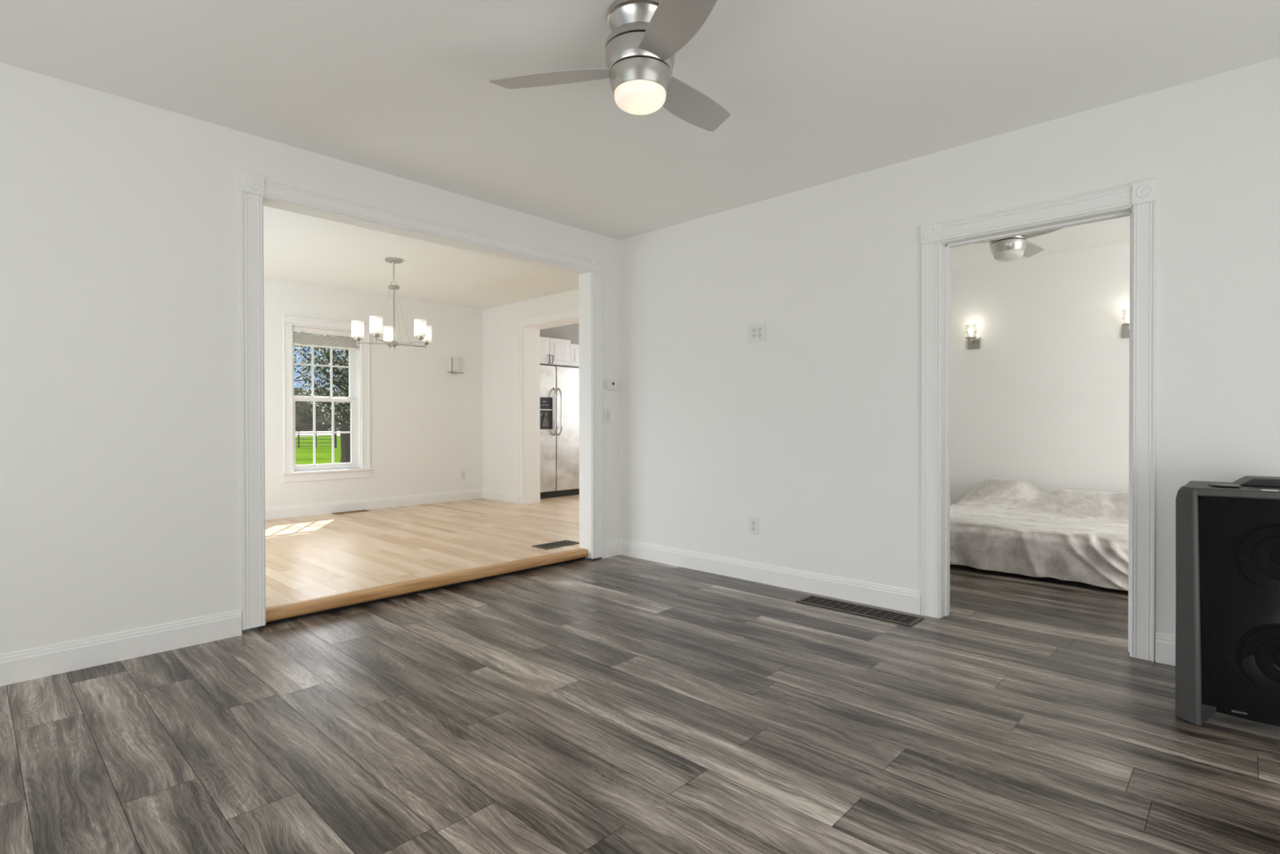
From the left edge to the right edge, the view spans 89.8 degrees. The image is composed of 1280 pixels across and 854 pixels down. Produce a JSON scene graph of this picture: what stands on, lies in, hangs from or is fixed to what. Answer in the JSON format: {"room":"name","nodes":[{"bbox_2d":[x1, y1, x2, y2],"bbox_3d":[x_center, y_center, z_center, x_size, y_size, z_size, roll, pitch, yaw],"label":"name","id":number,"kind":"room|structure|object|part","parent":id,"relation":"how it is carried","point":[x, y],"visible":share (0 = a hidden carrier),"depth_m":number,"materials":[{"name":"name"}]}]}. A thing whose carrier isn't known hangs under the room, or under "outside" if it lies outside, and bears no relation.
{"room":"living room","nodes":[
{"label":"living room","id":0,"kind":"room"},
{"bbox_2d":[0,62,619,653],"bbox_3d":[-2.001,-0.234,3.383,0.130,2.528,5.200,0,1,43],"label":"wall","id":1,"kind":"structure","parent":0,"point":[120,397],"depth_m":2.93,"materials":[{"name":"paint"}]},
{"bbox_2d":[0,538,618,685],"bbox_3d":[-1.895,0.988,3.396,0.016,0.128,5.049,0,1,43],"label":"baseboard","id":2,"kind":"structure","parent":1,"relation":"attached to","point":[21,665],"depth_m":2.90,"materials":[{"name":"paint"}]},
{"bbox_2d":[238,170,602,630],"bbox_3d":[-1.214,-0.133,4.207,0.178,2.333,2.500,0,1,43],"label":"trim","id":3,"kind":"structure","parent":1,"relation":"attached to","point":[255,192],"depth_m":3.55,"materials":[{"name":"paint"}]},
{"bbox_3d":[-1.984,-0.081,3.292,0.020,2.220,0.105,0,1,43],"label":"casing","id":4,"kind":"part","parent":3,"relation":"part of","materials":[{"name":"paint"}]},
{"bbox_3d":[-1.162,-1.246,4.153,0.020,0.094,2.290,0,1,43],"label":"head casing","id":5,"kind":"part","parent":3,"relation":"part of","materials":[{"name":"paint"}]},
{"bbox_3d":[-0.448,-0.125,5.131,0.020,2.164,0.099,0,1,43],"label":"casing","id":6,"kind":"part","parent":3,"relation":"part of","materials":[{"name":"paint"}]},
{"bbox_3d":[-0.339,-0.090,5.029,0.020,2.232,0.099,0,1,43],"label":"casing","id":7,"kind":"part","parent":3,"relation":"part of","materials":[{"name":"paint"}]},
{"bbox_2d":[265,547,588,624],"bbox_3d":[-1.220,0.993,4.228,0.087,0.060,2.280,0,1,43],"label":"trim","id":8,"kind":"structure","parent":1,"relation":"attached to","point":[280,611],"depth_m":3.99,"materials":[{"name":"brown wood"}]},
{"bbox_2d":[604,408,610,423],"bbox_3d":[-0.259,-0.085,5.122,0.007,0.115,0.072,0,1,43],"label":"light switch","id":9,"kind":"object","parent":1,"relation":"attached to","point":[606,411],"visible":1,"depth_m":5.12,"materials":[{"name":"white plastic"}]},
{"bbox_2d":[604,379,619,389],"bbox_3d":[-0.222,-0.338,5.145,0.025,0.076,0.139,0,1,43],"label":"thermostat","id":10,"kind":"object","parent":1,"relation":"attached to","point":[609,384],"visible":1,"depth_m":5.13,"materials":[{"name":"white plastic"}]},
{"bbox_2d":[263,278,578,506],"bbox_3d":[-2.492,-0.297,8.119,0.160,2.470,7.600,0,1,43],"label":"wall","id":11,"kind":"structure","parent":0,"point":[426,420],"depth_m":7.65,"materials":[{"name":"paint"}]},
{"bbox_2d":[280,315,373,482],"bbox_3d":[-3.460,-0.296,7.077,0.230,1.745,0.965,0,1,43],"label":"window","id":12,"kind":"structure","parent":11,"relation":"in","point":[358,397],"depth_m":7.10,"materials":[{"name":"paint"}]},
{"bbox_3d":[-3.684,-0.300,6.731,0.020,1.550,0.085,0,1,43],"label":"casing","id":13,"kind":"part","parent":12,"relation":"part of","materials":[{"name":"paint"}]},
{"bbox_3d":[-3.497,-0.682,7.104,0.035,0.768,0.696,0,1,43],"label":"sash","id":14,"kind":"part","parent":12,"relation":"part of","materials":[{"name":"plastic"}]},
{"bbox_2d":[293,326,359,391],"bbox_3d":[-3.432,-0.689,7.043,0.058,0.751,0.688,0,1,43],"label":"window blind","id":15,"kind":"object","parent":12,"relation":"attached to","point":[301,339],"visible":0.8,"depth_m":7.00,"materials":[{"name":"beige fabric"}]},
{"bbox_3d":[-3.591,-0.664,6.836,0.005,0.705,0.008,0,1,43],"label":"pull cord","id":16,"kind":"part","parent":15,"relation":"part of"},
{"bbox_3d":[-3.435,-0.876,7.044,0.050,0.020,0.684,0,1,43],"label":"rail","id":17,"kind":"part","parent":15,"relation":"part of","materials":[{"name":"white plastic"}]},
{"bbox_3d":[-3.467,0.071,7.083,0.035,0.778,0.696,0,1,43],"label":"sash","id":18,"kind":"part","parent":12,"relation":"part of","materials":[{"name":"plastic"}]},
{"bbox_3d":[-3.480,-0.293,7.092,0.180,1.570,0.720,0,1,43],"label":"frame","id":19,"kind":"part","parent":12,"relation":"part of","materials":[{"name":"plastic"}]},
{"bbox_3d":[-3.405,-1.123,7.021,0.020,0.090,0.900,0,1,43],"label":"head casing","id":20,"kind":"part","parent":12,"relation":"part of","materials":[{"name":"paint"}]},
{"bbox_3d":[-3.404,0.483,7.031,0.080,0.022,0.965,0,1,43],"label":"sill","id":21,"kind":"part","parent":12,"relation":"part of","materials":[{"name":"paint"}]},
{"bbox_3d":[-3.127,-0.306,7.319,0.020,1.550,0.095,0,1,43],"label":"casing","id":22,"kind":"part","parent":12,"relation":"part of","materials":[{"name":"paint"}]},
{"bbox_2d":[265,488,518,519],"bbox_3d":[-3.213,0.885,6.664,0.805,0.128,4.180,0,1,43],"label":"baseboard","id":23,"kind":"structure","parent":11,"relation":"attached to","point":[322,508],"depth_m":7.47,"materials":[{"name":"paint"}]},
{"bbox_2d":[447,356,463,373],"bbox_3d":[-2.326,-0.774,8.103,0.100,0.202,0.168,0,1,43],"label":"wall sconce","id":24,"kind":"object","parent":11,"relation":"attached to","point":[454,362],"visible":1,"depth_m":8.07,"materials":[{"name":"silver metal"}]},
{"bbox_3d":[-2.324,-0.785,8.114,0.085,0.180,0.150,0,1,43],"label":"lamp shade","id":25,"kind":"part","parent":24,"relation":"part of","materials":[{"name":"white glass"}]},
{"bbox_2d":[460,470,466,479],"bbox_3d":[-2.267,0.616,8.241,0.007,0.117,0.076,0,1,43],"label":"outlet","id":26,"kind":"object","parent":11,"relation":"attached to","point":[463,473],"visible":1,"depth_m":8.24,"materials":[{"name":"white plastic"}]},
{"bbox_2d":[481,486,484,497],"bbox_3d":[-2.068,0.859,8.439,0.025,0.150,0.025,0,1,43],"label":"baseboard","id":27,"kind":"structure","parent":11,"relation":"attached to","point":[482,487],"depth_m":8.43,"materials":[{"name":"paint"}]},
{"bbox_2d":[539,336,570,366],"bbox_3d":[-1.400,-1.000,8.652,0.666,0.353,0.715,0,1,43],"label":"upper cabinet","id":28,"kind":"object","parent":11,"relation":"attached to","point":[553,351],"visible":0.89,"depth_m":8.50,"materials":[{"name":"white wood"}]},
{"bbox_3d":[-1.301,-0.997,8.312,0.008,0.249,0.248,0,1,43],"label":"raised panel","id":29,"kind":"part","parent":28,"relation":"part of","materials":[{"name":"white wood"}]},
{"bbox_3d":[-1.311,-0.997,8.322,0.019,0.345,0.352,0,1,43],"label":"door","id":30,"kind":"part","parent":28,"relation":"part of","materials":[{"name":"white wood"}]},
{"bbox_3d":[-1.065,-1.000,8.581,0.019,0.345,0.352,0,1,43],"label":"door","id":31,"kind":"part","parent":28,"relation":"part of","materials":[{"name":"white wood"}]},
{"bbox_3d":[-1.055,-1.000,8.572,0.008,0.249,0.248,0,1,43],"label":"raised panel","id":32,"kind":"part","parent":28,"relation":"part of","materials":[{"name":"white wood"}]},
{"bbox_2d":[568,343,578,367],"bbox_3d":[-0.907,-0.983,9.197,0.633,0.310,0.745,0,1,43],"label":"upper cabinet","id":33,"kind":"object","parent":11,"relation":"attached to","point":[574,348],"visible":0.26,"depth_m":8.76,"materials":[{"name":"white wood"}]},
{"bbox_3d":[-0.808,-0.981,8.847,0.008,0.206,0.262,0,1,43],"label":"raised panel","id":34,"kind":"part","parent":33,"relation":"part of","materials":[{"name":"white wood"}]},
{"bbox_2d":[265,493,579,607],"bbox_3d":[-1.202,0.945,6.908,3.590,0.001,7.600,0,1,43],"label":"floor","id":35,"kind":"structure","parent":0,"point":[309,557],"depth_m":5.39,"materials":[{"name":"brown wood"}]},
{"bbox_2d":[331,509,369,514],"bbox_3d":[-3.210,0.943,7.137,0.110,0.006,0.370,0,1,43],"label":"floor vent","id":36,"kind":"object","parent":35,"relation":"in","point":[362,510],"visible":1,"depth_m":7.11,"materials":[{"name":"brown metal"}]},
{"bbox_2d":[334,510,365,513],"bbox_3d":[-3.210,0.942,7.137,0.082,0.004,0.342,0,1,43],"label":"grille","id":37,"kind":"object","parent":36,"relation":"attached to","point":[354,511],"depth_m":7.12,"materials":[{"name":"brown metal"}]},
{"bbox_2d":[531,539,579,549],"bbox_3d":[-0.679,0.954,5.221,0.180,0.006,0.360,0,1,43],"label":"floor vent","id":38,"kind":"object","parent":35,"relation":"in","point":[566,542],"visible":0.95,"depth_m":5.21,"materials":[{"name":"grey metal"}]},
{"bbox_2d":[537,540,574,547],"bbox_3d":[-0.679,0.953,5.221,0.136,0.004,0.316,0,1,43],"label":"grille","id":39,"kind":"object","parent":38,"relation":"attached to","point":[562,543],"depth_m":5.22,"materials":[{"name":"grey metal"}]},
{"bbox_2d":[539,364,579,498],"bbox_3d":[-1.278,0.059,8.735,0.719,1.735,0.910,0,1,43],"label":"refrigerator","id":40,"kind":"object","parent":35,"relation":"on","point":[558,385],"visible":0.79,"depth_m":8.53,"materials":[{"name":"silver metal"}]},
{"bbox_3d":[-1.267,0.021,8.369,0.062,1.655,0.393,0,1,43],"label":"freezer door","id":41,"kind":"part","parent":40,"relation":"part of","materials":[{"name":"silver metal"}]},
{"bbox_3d":[-1.112,-0.199,8.441,0.075,0.637,0.021,0,1,43],"label":"handle","id":42,"kind":"part","parent":40,"relation":"part of","materials":[{"name":"silver metal"}]},
{"bbox_3d":[-1.057,-0.200,8.499,0.075,0.637,0.021,0,1,43],"label":"handle","id":43,"kind":"part","parent":40,"relation":"part of","materials":[{"name":"silver metal"}]},
{"bbox_3d":[-0.952,0.018,8.702,0.062,1.655,0.509,0,1,43],"label":"fridge door","id":44,"kind":"part","parent":40,"relation":"part of","materials":[{"name":"silver metal"}]},
{"bbox_2d":[482,288,578,492],"bbox_3d":[-0.728,-0.294,7.343,3.470,2.470,0.240,0,1,43],"label":"wall","id":45,"kind":"structure","parent":0,"point":[500,324],"depth_m":8.13,"materials":[{"name":"paint"}]},
{"bbox_2d":[515,306,578,503],"bbox_3d":[-0.818,-0.191,7.408,1.660,2.262,0.278,0,1,43],"label":"trim","id":46,"kind":"structure","parent":45,"relation":"attached to","point":[529,327],"depth_m":7.87,"materials":[{"name":"paint"}]},
{"bbox_3d":[-1.454,-0.140,7.853,0.085,2.155,0.020,0,1,43],"label":"casing","id":47,"kind":"part","parent":46,"relation":"part of","materials":[{"name":"paint"}]},
{"bbox_3d":[-0.903,-1.267,7.312,1.660,0.107,0.034,0,1,43],"label":"head casing","id":48,"kind":"part","parent":46,"relation":"part of","materials":[{"name":"paint"}]},
{"bbox_2d":[0,555,1279,853],"bbox_3d":[0.870,1.054,2.706,5.220,0.001,8.150,0,1,43],"label":"floor","id":49,"kind":"structure","parent":0,"point":[618,704],"depth_m":2.21,"materials":[{"name":"grey wood"}]},
{"bbox_2d":[795,595,924,626],"bbox_3d":[1.241,1.043,3.675,0.680,0.006,0.183,0,1,43],"label":"floor vent","id":50,"kind":"object","parent":49,"relation":"in","point":[860,610],"visible":1,"depth_m":3.65,"materials":[{"name":"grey metal"}]},
{"bbox_2d":[1175,475,1279,726],"bbox_3d":[2.282,0.623,2.312,0.539,0.864,0.505,0,1,43],"label":"tower speaker","id":51,"kind":"object","parent":49,"relation":"on","point":[1228,534],"visible":1,"depth_m":2.28},
{"bbox_3d":[2.382,0.205,2.402,0.231,0.030,0.144,0,1,34],"label":"control panel","id":52,"kind":"part","parent":51,"relation":"part of","materials":[{"name":"black plastic"}]},
{"bbox_3d":[2.218,0.223,2.263,0.044,0.003,0.016,0,1,34],"label":"label plate","id":53,"kind":"part","parent":51,"relation":"part of","materials":[{"name":"silver metal"}]},
{"bbox_2d":[0,0,1279,324],"bbox_3d":[0.010,-1.568,4.428,8.860,0.120,9.500,0,1,43],"label":"ceiling","id":54,"kind":"structure","parent":0,"point":[814,92],"depth_m":2.83,"materials":[{"name":"paint"}]},
{"bbox_2d":[351,257,431,350],"bbox_3d":[-2.209,-1.107,5.843,0.694,0.817,0.667,0,1,43],"label":"chandelier","id":55,"kind":"object","parent":54,"relation":"hanging from","point":[423,332],"visible":1,"depth_m":5.75,"materials":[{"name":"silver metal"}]},
{"bbox_3d":[-2.532,-0.875,5.764,0.105,0.146,0.105,0,1,43],"label":"lamp shade","id":56,"kind":"part","parent":55,"relation":"part of","materials":[{"name":"white glass"}]},
{"bbox_3d":[-2.394,-0.752,5.792,0.280,0.017,0.017,0,0,-11],"label":"arm","id":57,"kind":"part","parent":55,"relation":"part of","materials":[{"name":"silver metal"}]},
{"bbox_3d":[-2.266,-0.873,5.515,0.105,0.146,0.105,0,1,43],"label":"lamp shade","id":58,"kind":"part","parent":55,"relation":"part of","materials":[{"name":"white glass"}]},
{"bbox_3d":[-2.248,-0.751,5.655,0.017,0.017,0.280,0,0,7],"label":"arm","id":59,"kind":"part","parent":55,"relation":"part of","materials":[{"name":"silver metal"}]},
{"bbox_3d":[-2.378,-0.877,6.094,0.105,0.146,0.105,0,1,43],"label":"lamp shade","id":60,"kind":"part","parent":55,"relation":"part of","materials":[{"name":"white glass"}]},
{"bbox_3d":[-2.228,-0.996,5.822,0.013,0.460,0.013,0,1,43],"label":"stem","id":61,"kind":"part","parent":55,"relation":"part of","materials":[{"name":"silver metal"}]},
{"bbox_3d":[-2.074,-0.752,5.752,0.280,0.017,0.017,0,0,25],"label":"arm","id":62,"kind":"part","parent":55,"relation":"part of","materials":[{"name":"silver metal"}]},
{"bbox_3d":[-2.112,-0.754,5.949,0.016,0.016,0.280,0,1,43],"label":"arm","id":63,"kind":"part","parent":55,"relation":"part of","materials":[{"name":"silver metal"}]},
{"bbox_3d":[-1.947,-0.875,5.692,0.105,0.146,0.105,0,1,43],"label":"lamp shade","id":64,"kind":"part","parent":55,"relation":"part of","materials":[{"name":"white glass"}]},
{"bbox_3d":[-2.016,-0.878,6.050,0.105,0.146,0.105,0,1,43],"label":"lamp shade","id":65,"kind":"part","parent":55,"relation":"part of","materials":[{"name":"white glass"}]},
{"bbox_2d":[489,0,730,131],"bbox_3d":[0.090,-1.322,2.388,0.999,0.341,0.905,0,1,43],"label":"ceiling fan","id":66,"kind":"object","parent":54,"relation":"hanging from","point":[645,38],"visible":1,"depth_m":2.25,"materials":[{"name":"silver metal"}]},
{"bbox_3d":[-0.328,-1.292,2.382,0.456,0.040,0.149,0,0,12],"label":"blade","id":67,"kind":"part","parent":66,"relation":"part of","materials":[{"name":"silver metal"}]},
{"bbox_3d":[0.001,-1.180,2.331,0.188,0.058,0.188,0,1,43],"label":"lamp shade","id":68,"kind":"part","parent":66,"relation":"part of","materials":[{"name":"white glass"}]},
{"bbox_3d":[0.125,-1.290,2.022,0.149,0.040,0.456,0,0,-19],"label":"blade","id":69,"kind":"part","parent":66,"relation":"part of","materials":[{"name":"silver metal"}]},
{"bbox_3d":[0.203,-1.295,2.591,0.151,0.040,0.455,0,1,43],"label":"blade","id":70,"kind":"part","parent":66,"relation":"part of","materials":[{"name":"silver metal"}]},
{"bbox_2d":[973,227,1062,262],"bbox_3d":[2.661,-1.343,4.615,0.988,0.341,0.919,0,1,43],"label":"ceiling fan","id":71,"kind":"object","parent":54,"relation":"hanging from","point":[1012,248],"visible":0.5,"depth_m":4.47,"materials":[{"name":"silver metal"}]},
{"bbox_3d":[2.599,-1.201,4.534,0.188,0.058,0.188,0,1,43],"label":"lamp shade","id":72,"kind":"part","parent":71,"relation":"part of","materials":[{"name":"white glass"}]},
{"bbox_3d":[2.845,-1.315,4.755,0.456,0.040,0.149,0,1,-39],"label":"blade","id":73,"kind":"part","parent":71,"relation":"part of","materials":[{"name":"silver metal"}]},
{"bbox_3d":[2.668,-1.310,4.208,0.149,0.040,0.456,0,0,-9],"label":"blade","id":74,"kind":"part","parent":71,"relation":"part of","materials":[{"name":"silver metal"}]},
{"bbox_2d":[619,57,1279,660],"bbox_3d":[1.680,-0.229,3.574,4.950,2.550,0.140,0,1,43],"label":"wall","id":75,"kind":"structure","parent":0,"point":[811,430],"depth_m":3.76,"materials":[{"name":"paint"}]},
{"bbox_2d":[617,535,622,555],"bbox_3d":[-0.163,0.961,5.215,0.025,0.150,0.025,0,1,43],"label":"baseboard","id":76,"kind":"structure","parent":75,"relation":"attached to","point":[620,538],"depth_m":5.20,"materials":[{"name":"paint"}]},
{"bbox_2d":[748,516,758,534],"bbox_3d":[0.769,0.668,4.344,0.076,0.117,0.007,0,1,43],"label":"outlet","id":77,"kind":"object","parent":75,"relation":"attached to","point":[753,522],"visible":1,"depth_m":4.34,"materials":[{"name":"white plastic"}]},
{"bbox_2d":[748,322,765,342],"bbox_3d":[0.786,-0.632,4.316,0.137,0.120,0.007,0,1,43],"label":"outlet","id":78,"kind":"object","parent":75,"relation":"attached to","point":[757,332],"visible":1,"depth_m":4.31,"materials":[{"name":"white plastic"}]},
{"bbox_2d":[620,538,1175,666],"bbox_3d":[1.628,0.982,3.526,4.949,0.128,0.016,0,1,43],"label":"baseboard","id":79,"kind":"structure","parent":75,"relation":"attached to","point":[907,600],"depth_m":4.10,"materials":[{"name":"paint"}]},
{"bbox_2d":[920,178,1157,661],"bbox_3d":[1.987,-0.030,3.278,1.024,2.155,0.189,0,1,43],"label":"trim","id":80,"kind":"structure","parent":75,"relation":"attached to","point":[1138,201],"depth_m":3.08,"materials":[{"name":"paint"}]},
{"bbox_3d":[1.601,0.018,3.541,0.096,2.057,0.020,0,1,43],"label":"casing","id":81,"kind":"part","parent":80,"relation":"part of","materials":[{"name":"paint"}]},
{"bbox_3d":[1.939,-1.055,3.211,0.838,0.093,0.020,0,1,43],"label":"head casing","id":82,"kind":"part","parent":80,"relation":"part of","materials":[{"name":"paint"}]},
{"bbox_3d":[2.275,0.022,2.902,0.084,2.057,0.020,0,1,43],"label":"casing","id":83,"kind":"part","parent":80,"relation":"part of","materials":[{"name":"paint"}]},
{"bbox_2d":[950,242,1129,505],"bbox_3d":[4.090,-0.246,5.354,4.200,2.550,0.140,0,1,43],"label":"wall","id":84,"kind":"structure","parent":0,"point":[1042,401],"depth_m":5.73,"materials":[{"name":"paint"}]},
{"bbox_2d":[964,324,980,349],"bbox_3d":[3.129,-0.850,6.060,0.110,0.220,0.149,0,1,43],"label":"wall sconce","id":85,"kind":"object","parent":84,"relation":"attached to","point":[973,342],"visible":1,"depth_m":6.07,"materials":[{"name":"silver metal"}]},
{"bbox_3d":[3.112,-0.893,6.041,0.049,0.080,0.049,0,1,43],"label":"light bulb","id":86,"kind":"part","parent":85,"relation":"part of","materials":[{"name":"white glass"}]},
{"bbox_3d":[3.173,-0.795,6.106,0.110,0.110,0.022,0,1,43],"label":"plate","id":87,"kind":"part","parent":85,"relation":"part of","materials":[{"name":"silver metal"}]},
{"bbox_2d":[1121,309,1129,337],"bbox_3d":[3.993,-0.845,5.241,0.110,0.220,0.149,0,1,43],"label":"wall sconce","id":88,"kind":"object","parent":84,"relation":"attached to","point":[1126,326],"visible":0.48,"depth_m":5.27,"materials":[{"name":"silver metal"}]},
{"bbox_3d":[4.037,-0.790,5.288,0.110,0.110,0.022,0,1,43],"label":"plate","id":89,"kind":"part","parent":88,"relation":"part of","materials":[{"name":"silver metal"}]},
{"bbox_3d":[3.976,-0.888,5.223,0.049,0.080,0.049,0,1,43],"label":"light bulb","id":90,"kind":"part","parent":88,"relation":"part of","materials":[{"name":"white glass"}]},
{"label":"outside","id":91,"kind":"structure","parent":0,"visible":0},
{"bbox_2d":[295,435,341,465],"bbox_3d":[-18.074,1.327,42.876,70.220,0.100,150.000,0,1,43],"label":"ground","id":92,"kind":"structure","parent":91,"point":[304,455],"depth_m":34.58,"materials":[{"name":"green plant"}]},
{"bbox_2d":[295,431,316,448],"bbox_3d":[-20.988,0.777,40.046,1.727,1.050,0.212,0,0,3],"label":"fence","id":93,"kind":"object","parent":92,"relation":"on","point":[298,435],"visible":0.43,"depth_m":39.99,"materials":[{"name":"wood"}]},
{"bbox_3d":[-21.248,0.778,40.006,0.060,1.050,0.060,0,1,43],"label":"post","id":94,"kind":"part","parent":93,"relation":"part of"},
{"bbox_3d":[-21.092,0.777,40.006,1.525,0.894,0.040,0,0,0],"label":"rail","id":95,"kind":"part","parent":93,"relation":"part of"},
{"bbox_2d":[293,332,350,462],"bbox_3d":[-8.137,-1.018,17.993,4.044,4.951,4.268,0,0,10],"label":"tree","id":96,"kind":"object","parent":92,"relation":"on","point":[342,383],"visible":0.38,"depth_m":17.53,"materials":[{"name":"green plant"}]},
{"bbox_2d":[317,431,337,448],"bbox_3d":[-19.465,0.775,40.050,1.172,1.050,0.239,0,0,5],"label":"gate","id":97,"kind":"object","parent":92,"relation":"on","point":[335,434],"visible":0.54,"depth_m":39.98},
{"bbox_3d":[-19.567,0.775,40.006,0.977,0.894,0.040,0,0,0],"label":"rail","id":98,"kind":"part","parent":97,"relation":"part of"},
{"bbox_3d":[-19.000,0.774,40.006,0.170,1.050,0.170,0,1,43],"label":"post","id":99,"kind":"part","parent":97,"relation":"part of","materials":[{"name":"wood"}]},
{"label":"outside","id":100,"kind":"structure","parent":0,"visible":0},
{"bbox_2d":[293,387,343,431],"bbox_3d":[-69.250,-4.741,125.760,31.441,10.926,200.000,0,1,43],"label":"hill","id":101,"kind":"structure","parent":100,"point":[304,422],"depth_m":118.90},
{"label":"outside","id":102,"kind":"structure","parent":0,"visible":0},
{"bbox_2d":[295,431,340,436],"bbox_3d":[-52.651,1.013,89.416,44.000,0.120,230.000,0,1,43],"label":"road","id":103,"kind":"structure","parent":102,"point":[338,434],"depth_m":87.99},
{"bbox_3d":[3.295,0.887,4.843,1.720,0.295,1.450,0,1,43],"label":"bed","id":104,"kind":"object","parent":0,"visible":0},
{"bbox_2d":[950,477,1128,591],"bbox_3d":[3.236,0.737,4.823,2.105,0.558,1.645,0,1,43],"label":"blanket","id":105,"kind":"object","parent":104,"relation":"on","point":[1015,526],"visible":0.55,"depth_m":4.52,"materials":[{"name":"white fabric"}]}
]}

